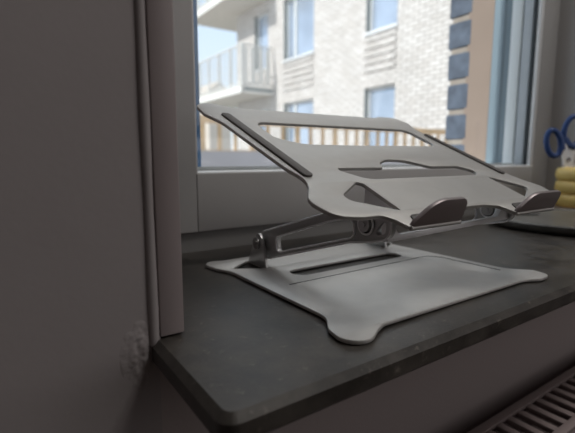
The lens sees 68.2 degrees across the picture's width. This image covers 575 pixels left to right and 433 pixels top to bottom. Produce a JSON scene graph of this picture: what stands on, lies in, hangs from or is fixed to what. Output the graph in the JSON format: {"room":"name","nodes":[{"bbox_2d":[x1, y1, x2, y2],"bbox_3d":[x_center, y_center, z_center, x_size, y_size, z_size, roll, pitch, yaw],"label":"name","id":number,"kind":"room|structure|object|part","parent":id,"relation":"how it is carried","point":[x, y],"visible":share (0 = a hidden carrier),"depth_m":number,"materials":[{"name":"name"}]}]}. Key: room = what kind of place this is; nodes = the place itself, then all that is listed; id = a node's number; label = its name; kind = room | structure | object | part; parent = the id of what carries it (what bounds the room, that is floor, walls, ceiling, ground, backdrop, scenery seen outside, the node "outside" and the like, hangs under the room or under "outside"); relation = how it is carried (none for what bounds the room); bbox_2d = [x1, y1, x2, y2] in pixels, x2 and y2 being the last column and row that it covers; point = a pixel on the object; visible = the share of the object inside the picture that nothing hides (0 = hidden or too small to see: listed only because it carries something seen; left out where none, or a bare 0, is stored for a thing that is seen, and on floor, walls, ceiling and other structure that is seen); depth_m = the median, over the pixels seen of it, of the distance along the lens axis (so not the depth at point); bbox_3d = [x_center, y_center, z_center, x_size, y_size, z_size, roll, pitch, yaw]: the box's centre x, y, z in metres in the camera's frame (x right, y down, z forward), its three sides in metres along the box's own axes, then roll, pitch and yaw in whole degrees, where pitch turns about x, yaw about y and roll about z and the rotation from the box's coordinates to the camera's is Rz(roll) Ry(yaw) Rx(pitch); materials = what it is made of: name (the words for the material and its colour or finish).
{"room":"home office","nodes":[
{"label":"home office","id":0,"kind":"room"},
{"bbox_2d":[0,0,574,432],"bbox_3d":[0.251,-0.421,0.700,3.795,2.576,0.429,-5,9,-34],"label":"wall","id":1,"kind":"structure","parent":0,"point":[73,265],"depth_m":0.24,"materials":[{"name":"paint"}]},
{"bbox_2d":[119,320,154,389],"bbox_3d":[-0.094,0.088,0.266,0.023,0.048,0.001,-5,9,-34],"label":"plaster","id":2,"kind":"object","parent":1,"relation":"attached to","point":[135,354],"depth_m":0.27,"materials":[{"name":"grey paint"}]},
{"bbox_2d":[134,0,160,345],"bbox_3d":[-0.086,-0.624,0.176,0.008,1.425,0.008,-5,9,-34],"label":"trim","id":3,"kind":"structure","parent":1,"relation":"attached to","point":[144,115],"depth_m":0.26,"materials":[{"name":"grey"}]},
{"bbox_2d":[145,0,183,336],"bbox_3d":[-0.148,-0.655,0.282,0.016,1.448,0.259,-5,9,-34],"label":"trim","id":4,"kind":"structure","parent":1,"relation":"attached to","point":[159,13],"depth_m":0.26,"materials":[{"name":"paint"}]},
{"bbox_2d":[152,215,574,432],"bbox_3d":[0.332,0.036,0.649,1.121,0.018,0.357,-5,9,-34],"label":"window sill","id":5,"kind":"structure","parent":1,"relation":"on","point":[246,358],"depth_m":0.28,"materials":[{"name":"stone"}]},
{"bbox_2d":[197,103,560,345],"bbox_3d":[0.091,-0.027,0.421,0.304,0.168,0.249,-5,9,-34],"label":"laptop stand","id":6,"kind":"object","parent":5,"relation":"on","point":[356,302],"visible":1,"depth_m":0.37,"materials":[{"name":"metal"}]},
{"bbox_3d":[0.023,0.018,0.378,0.006,0.067,0.184,-5,9,-34],"label":"arm","id":7,"kind":"part","parent":6,"relation":"part of","materials":[{"name":"silver metal"}]},
{"bbox_3d":[0.081,0.054,0.429,0.267,0.003,0.240,-5,9,-34],"label":"plate","id":8,"kind":"part","parent":6,"relation":"part of","materials":[{"name":"metal"}]},
{"bbox_2d":[197,103,560,232],"bbox_3d":[0.097,-0.054,0.409,0.304,0.111,0.228,-5,9,-34],"label":"tray","id":9,"kind":"object","parent":6,"relation":"on","point":[418,204],"depth_m":0.36,"materials":[{"name":"silver metal"}]},
{"bbox_3d":[0.159,0.005,0.471,0.006,0.067,0.184,-5,9,-34],"label":"arm","id":10,"kind":"part","parent":6,"relation":"part of","materials":[{"name":"silver metal"}]},
{"bbox_2d":[497,208,574,236],"bbox_3d":[0.483,0.008,0.725,0.266,0.016,0.266,-5,9,-34],"label":"serving plate","id":11,"kind":"object","parent":5,"relation":"on","point":[558,221],"visible":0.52,"depth_m":0.68,"materials":[{"name":"stone"}]},
{"bbox_3d":[0.611,-0.013,0.886,0.106,0.014,0.106,-5,9,-34],"label":"saucer","id":12,"kind":"object","parent":5,"relation":"on","visible":0},
{"bbox_2d":[554,167,574,208],"bbox_3d":[0.611,-0.061,0.880,0.100,0.083,0.100,-5,9,-34],"label":"ribbed pot","id":13,"kind":"object","parent":12,"relation":"on","point":[565,183],"visible":0.87,"depth_m":0.86,"materials":[{"name":"yellow ceramic"}]},
{"bbox_2d":[543,113,574,167],"bbox_3d":[0.566,-0.127,0.872,0.090,0.166,0.014,0,8,-3],"label":"scissors","id":14,"kind":"object","parent":13,"relation":"in","point":[566,148],"visible":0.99,"depth_m":0.86,"materials":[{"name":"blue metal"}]},
{"bbox_3d":[0.544,-0.149,0.867,0.046,0.063,0.011,0,8,0],"label":"handle","id":15,"kind":"part","parent":14,"relation":"part of","materials":[{"name":"blue plastic"}]},
{"bbox_3d":[0.584,-0.102,0.873,0.055,0.107,0.003,0,8,0],"label":"blade","id":16,"kind":"part","parent":14,"relation":"part of","materials":[{"name":"silver metal"}]},
{"bbox_3d":[0.583,-0.172,0.867,0.049,0.075,0.011,0,8,0],"label":"handle","id":17,"kind":"part","parent":14,"relation":"part of","materials":[{"name":"blue plastic"}]},
{"bbox_3d":[0.586,-0.097,0.877,0.042,0.105,0.003,0,8,0],"label":"blade","id":18,"kind":"part","parent":14,"relation":"part of","materials":[{"name":"silver metal"}]},
{"bbox_2d":[173,0,560,253],"bbox_3d":[0.150,-0.710,0.729,0.984,1.438,0.213,-5,9,-34],"label":"window","id":19,"kind":"structure","parent":1,"relation":"in","point":[221,207],"depth_m":0.63,"materials":[{"name":"paint"}]},
{"bbox_3d":[0.114,-0.095,0.810,0.909,0.010,0.178,-5,9,-34],"label":"sill","id":20,"kind":"part","parent":19,"relation":"part of","materials":[{"name":"white"}]},
{"bbox_2d":[447,14,468,144],"bbox_3d":[0.499,-0.616,1.099,0.147,1.840,0.047,-5,9,-34],"label":"trim","id":21,"kind":"structure","parent":1,"relation":"attached to","point":[465,17],"depth_m":1.09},
{"bbox_2d":[445,0,472,150],"bbox_3d":[0.498,-0.693,1.087,0.151,1.439,0.065,-5,9,-34],"label":"trim","id":22,"kind":"structure","parent":1,"relation":"attached to","point":[459,33],"depth_m":1.09,"materials":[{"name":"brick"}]},
{"bbox_2d":[462,0,494,161],"bbox_3d":[0.530,-0.609,1.052,0.150,1.840,0.066,-5,9,-34],"label":"trim","id":23,"kind":"structure","parent":1,"relation":"attached to","point":[482,15],"depth_m":1.04,"materials":[{"name":"beige paint"}]},
{"bbox_2d":[467,366,574,432],"bbox_3d":[0.469,0.540,0.666,0.978,0.680,0.089,-5,9,-34],"label":"radiator","id":24,"kind":"object","parent":1,"relation":"attached to","point":[550,408],"visible":1,"depth_m":0.49,"materials":[{"name":"grey metal"}]},
{"bbox_3d":[0.462,0.483,0.669,0.978,0.564,0.007,-5,9,-34],"label":"panel","id":25,"kind":"part","parent":24,"relation":"part of","materials":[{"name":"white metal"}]},
{"label":"outside","id":26,"kind":"structure","parent":0,"visible":0},
{"bbox_3d":[-25.755,-1.757,37.443,120.000,0.100,89.290,-5,9,-34],"label":"ground","id":27,"kind":"structure","parent":26,"visible":0},
{"bbox_2d":[200,81,230,149],"bbox_3d":[-8.177,-7.989,43.485,2.700,10.600,6.400,-5,9,-34],"label":"house","id":28,"kind":"structure","parent":27,"relation":"on","point":[211,140],"depth_m":40.82,"materials":[{"name":"beige"}]},
{"bbox_2d":[201,151,405,166],"bbox_3d":[-1.032,1.006,4.582,9.300,3.388,0.120,-5,9,-34],"label":"wall","id":29,"kind":"structure","parent":27,"relation":"on","point":[208,158],"depth_m":4.61,"materials":[{"name":"grey concrete"}]},
{"bbox_2d":[200,115,446,150],"bbox_3d":[-0.319,-0.916,4.784,7.400,0.365,0.070,-5,9,-34],"label":"fence","id":30,"kind":"object","parent":29,"relation":"on","point":[203,119],"visible":0.24,"depth_m":5.28,"materials":[{"name":"brown wood"}]},
{"bbox_3d":[-0.316,-0.741,4.804,7.400,0.012,0.040,-5,9,-34],"label":"rail","id":31,"kind":"part","parent":30,"relation":"part of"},
{"bbox_3d":[-0.319,-1.059,4.765,7.400,0.078,0.070,-5,9,-34],"label":"rail","id":32,"kind":"part","parent":30,"relation":"part of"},
{"bbox_2d":[197,0,452,149],"bbox_3d":[3.574,-4.560,11.089,8.095,12.860,11.950,-5,9,-34],"label":"apartment building","id":33,"kind":"structure","parent":27,"relation":"on","point":[354,58],"depth_m":9.44,"materials":[{"name":"brick"}]},
{"bbox_3d":[-1.758,-6.677,12.279,0.985,1.070,3.480,-5,9,-34],"label":"balcony railing","id":34,"kind":"part","parent":33,"relation":"part of","materials":[{"name":"grey"}]},
{"bbox_3d":[-1.758,-4.151,12.626,0.985,1.070,3.480,-5,9,-34],"label":"balcony railing","id":35,"kind":"part","parent":33,"relation":"part of","materials":[{"name":"grey"}]},
{"bbox_3d":[-0.625,-4.917,11.997,0.010,1.390,0.610,-5,9,-34],"label":"pane","id":36,"kind":"part","parent":33,"relation":"part of","materials":[{"name":"blue glass"}]},
{"bbox_3d":[0.253,-3.554,10.638,0.045,0.670,1.260,-5,9,-34],"label":"ribbed brick panel","id":37,"kind":"part","parent":33,"relation":"part of","materials":[{"name":"white brick"}]},
{"bbox_3d":[0.374,-2.183,10.911,0.010,1.390,1.150,-5,9,-34],"label":"pane","id":38,"kind":"part","parent":33,"relation":"part of","materials":[{"name":"blue glass"}]},
{"bbox_3d":[0.374,-4.739,10.559,0.010,1.390,1.150,-5,9,-34],"label":"pane","id":39,"kind":"part","parent":33,"relation":"part of","materials":[{"name":"blue glass"}]},
{"bbox_3d":[1.820,-3.244,8.387,0.045,0.670,0.820,-5,9,-34],"label":"ribbed brick panel","id":40,"kind":"part","parent":33,"relation":"part of","materials":[{"name":"white brick"}]},
{"bbox_3d":[1.941,-1.873,8.661,0.010,1.390,0.710,-5,9,-34],"label":"pane","id":41,"kind":"part","parent":33,"relation":"part of","materials":[{"name":"blue glass"}]},
{"bbox_3d":[1.941,-4.429,8.309,0.010,1.390,0.710,-5,9,-34],"label":"pane","id":42,"kind":"part","parent":33,"relation":"part of","materials":[{"name":"blue glass"}]}
]}

